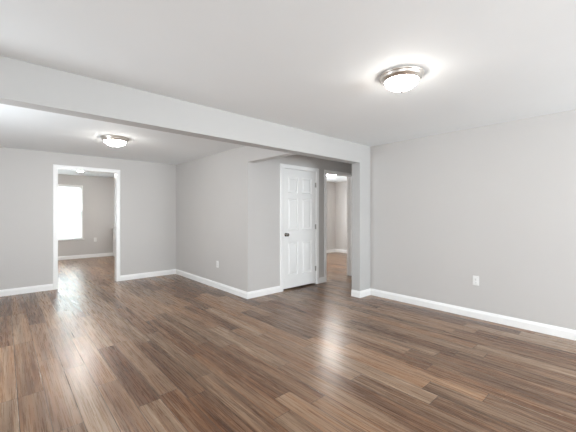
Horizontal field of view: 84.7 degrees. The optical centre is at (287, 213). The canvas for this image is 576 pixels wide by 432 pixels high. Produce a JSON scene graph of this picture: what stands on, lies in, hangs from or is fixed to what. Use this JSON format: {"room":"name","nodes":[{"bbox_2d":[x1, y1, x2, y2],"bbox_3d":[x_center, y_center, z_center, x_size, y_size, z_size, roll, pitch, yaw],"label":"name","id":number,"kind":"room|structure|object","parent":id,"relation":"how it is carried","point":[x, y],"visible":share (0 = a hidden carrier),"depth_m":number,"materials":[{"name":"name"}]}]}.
{"room":"empty living room","nodes":[
{"label":"empty living room","id":0,"kind":"room"},
{"bbox_2d":[58,174,114,255],"bbox_3d":[-6.538,0.060,8.779,4.640,2.500,0.120,0,0,-42],"label":"wall","id":1,"kind":"structure","parent":0,"point":[98,192],"depth_m":9.40,"materials":[{"name":"grey paint"}]},
{"bbox_2d":[58,184,84,240],"bbox_3d":[-6.355,-0.020,8.921,1.022,1.574,0.152,0,0,-42],"label":"window","id":2,"kind":"structure","parent":1,"relation":"in","point":[80,238],"depth_m":9.19,"materials":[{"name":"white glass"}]},
{"bbox_2d":[58,185,81,238],"bbox_3d":[-6.340,-0.025,8.905,0.890,1.517,0.040,0,0,-42],"label":"window blind","id":3,"kind":"object","parent":2,"relation":"attached to","point":[69,199],"visible":0.66,"depth_m":9.01,"materials":[{"name":"white plastic"}]},
{"bbox_2d":[58,252,112,259],"bbox_3d":[-5.161,1.258,7.245,4.400,0.103,4.003,0,0,-42],"label":"baseboard","id":4,"kind":"structure","parent":1,"relation":"attached to","point":[98,254],"depth_m":9.22,"materials":[{"name":"white wood"}]},
{"bbox_2d":[58,170,114,177],"bbox_3d":[-5.161,-1.140,7.245,4.400,0.100,4.003,0,0,-42],"label":"ceiling","id":5,"kind":"structure","parent":0,"point":[65,172],"depth_m":8.68,"materials":[{"name":"white paint"}]},
{"bbox_2d":[0,147,175,289],"bbox_3d":[-3.980,0.060,5.535,4.072,2.500,0.120,0,0,-42],"label":"wall","id":6,"kind":"structure","parent":0,"point":[147,189],"depth_m":5.41,"materials":[{"name":"grey paint"}]},
{"bbox_2d":[0,284,52,296],"bbox_3d":[-4.736,1.258,4.766,1.921,0.103,0.014,0,0,-42],"label":"baseboard","id":7,"kind":"structure","parent":6,"relation":"attached to","point":[6,292],"depth_m":5.16,"materials":[{"name":"white wood"}]},
{"bbox_2d":[53,164,119,289],"bbox_3d":[-3.675,0.236,5.808,1.048,2.147,0.154,0,0,-42],"label":"door frame","id":8,"kind":"structure","parent":6,"relation":"attached to","point":[56,168],"depth_m":5.66,"materials":[{"name":"white wood"}]},
{"bbox_2d":[0,104,244,164],"bbox_3d":[-2.716,-1.095,4.126,4.312,0.100,3.665,0,0,-42],"label":"ceiling","id":9,"kind":"structure","parent":0,"point":[20,127],"depth_m":4.54,"materials":[{"name":"white paint"}]},
{"bbox_2d":[100,135,128,147],"bbox_3d":[-2.403,-0.978,4.392,0.356,0.135,0.356,0,0,-42],"label":"ceiling light","id":10,"kind":"object","parent":9,"relation":"attached to","point":[112,140],"visible":1,"depth_m":4.29,"materials":[{"name":"white glass"}]},
{"bbox_2d":[0,56,369,290],"bbox_3d":[-0.796,0.070,3.284,5.803,2.479,0.152,0,0,-42],"label":"wall","id":11,"kind":"structure","parent":0,"point":[23,84],"depth_m":2.99,"materials":[{"name":"paint"}]},
{"bbox_2d":[176,146,295,291],"bbox_3d":[-1.196,0.060,5.571,0.120,2.500,3.785,0,0,-42],"label":"wall","id":12,"kind":"structure","parent":0,"point":[215,192],"depth_m":5.50,"materials":[{"name":"grey paint"}]},
{"bbox_2d":[120,269,279,298],"bbox_3d":[-1.595,1.258,5.870,3.177,0.103,1.028,0,0,26],"label":"baseboard","id":13,"kind":"structure","parent":12,"relation":"attached to","point":[276,289],"depth_m":5.74,"materials":[{"name":"white wood"}]},
{"bbox_2d":[0,252,575,431],"bbox_3d":[0.539,1.370,4.676,9.890,0.120,15.680,0,0,-42],"label":"floor","id":14,"kind":"structure","parent":0,"point":[95,352],"depth_m":2.77,"materials":[{"name":"brown wood"}]},
{"bbox_2d":[112,228,114,256],"bbox_3d":[-4.967,0.879,9.743,0.715,0.862,0.494,0,0,-42],"label":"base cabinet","id":15,"kind":"object","parent":14,"relation":"on","point":[112,228],"visible":0.05,"depth_m":9.55,"materials":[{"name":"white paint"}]},
{"bbox_2d":[0,0,575,146],"bbox_3d":[1.755,-1.119,0.353,5.923,0.100,7.620,0,0,-42],"label":"ceiling","id":16,"kind":"structure","parent":0,"point":[314,66],"depth_m":2.10,"materials":[{"name":"white paint"}]},
{"bbox_2d":[379,65,423,92],"bbox_3d":[0.878,-1.002,2.448,0.326,0.135,0.326,0,0,-42],"label":"ceiling light","id":17,"kind":"object","parent":16,"relation":"attached to","point":[400,79],"visible":1,"depth_m":2.36,"materials":[{"name":"white glass"}]},
{"bbox_2d":[254,154,351,290],"bbox_3d":[1.463,0.060,6.784,5.458,2.500,0.120,0,0,-42],"label":"wall","id":18,"kind":"structure","parent":0,"point":[266,173],"depth_m":5.14,"materials":[{"name":"grey paint"}]},
{"bbox_2d":[283,168,315,288],"bbox_3d":[0.230,0.262,5.578,0.812,2.041,0.107,0,0,-42],"label":"door","id":19,"kind":"structure","parent":18,"relation":"in","point":[299,186],"depth_m":5.58,"materials":[{"name":"white paint"}]},
{"bbox_2d":[280,163,318,291],"bbox_3d":[0.183,0.240,5.624,0.944,2.140,0.137,0,0,-42],"label":"door frame","id":20,"kind":"structure","parent":18,"relation":"attached to","point":[287,166],"depth_m":5.48,"materials":[{"name":"white wood"}]},
{"bbox_2d":[319,277,324,282],"bbox_3d":[0.634,1.258,5.950,0.163,0.103,0.014,0,0,-42],"label":"baseboard","id":21,"kind":"structure","parent":18,"relation":"attached to","point":[321,279],"depth_m":5.95,"materials":[{"name":"white wood"}]},
{"bbox_2d":[324,170,351,281],"bbox_3d":[0.990,0.241,6.360,0.916,2.137,0.154,0,0,-42],"label":"door frame","id":22,"kind":"structure","parent":18,"relation":"attached to","point":[348,175],"depth_m":6.60,"materials":[{"name":"white paint"}]},
{"bbox_2d":[327,182,334,249],"bbox_3d":[0.079,0.060,9.432,3.980,2.500,0.120,0,0,-42],"label":"wall","id":23,"kind":"structure","parent":0,"point":[330,185],"depth_m":10.56,"materials":[{"name":"grey paint"}]},
{"bbox_2d":[327,175,346,181],"bbox_3d":[1.091,-1.095,8.395,3.860,0.100,2.775,0,0,-42],"label":"ceiling","id":24,"kind":"structure","parent":0,"point":[336,178],"depth_m":9.80,"materials":[{"name":"white paint"}]},
{"bbox_2d":[335,181,346,249],"bbox_3d":[2.571,0.060,9.725,0.120,2.500,3.015,0,0,-42],"label":"wall","id":25,"kind":"structure","parent":0,"point":[340,187],"depth_m":10.52,"materials":[{"name":"grey paint"}]},
{"bbox_2d":[327,249,346,252],"bbox_3d":[1.091,1.258,8.395,3.860,0.103,2.775,0,0,-42],"label":"baseboard","id":26,"kind":"structure","parent":25,"relation":"attached to","point":[329,250],"depth_m":10.53,"materials":[{"name":"white wood"}]},
{"bbox_2d":[370,110,575,329],"bbox_3d":[3.874,0.070,2.336,0.120,2.479,7.500,0,0,-42],"label":"wall","id":27,"kind":"structure","parent":0,"point":[495,203],"depth_m":3.89,"materials":[{"name":"grey paint"}]},
{"bbox_2d":[351,288,575,340],"bbox_3d":[3.667,1.258,2.252,0.300,0.103,7.652,0,0,-42],"label":"baseboard","id":28,"kind":"structure","parent":27,"relation":"attached to","point":[561,332],"depth_m":3.93,"materials":[{"name":"white wood"}]},
{"bbox_2d":[473,276,478,285],"bbox_3d":[2.343,0.842,3.945,0.009,0.118,0.072,0,0,-42],"label":"wall outlet","id":29,"kind":"object","parent":27,"relation":"attached to","point":[475,278],"visible":1,"depth_m":3.94,"materials":[{"name":"white plastic"}]}
]}

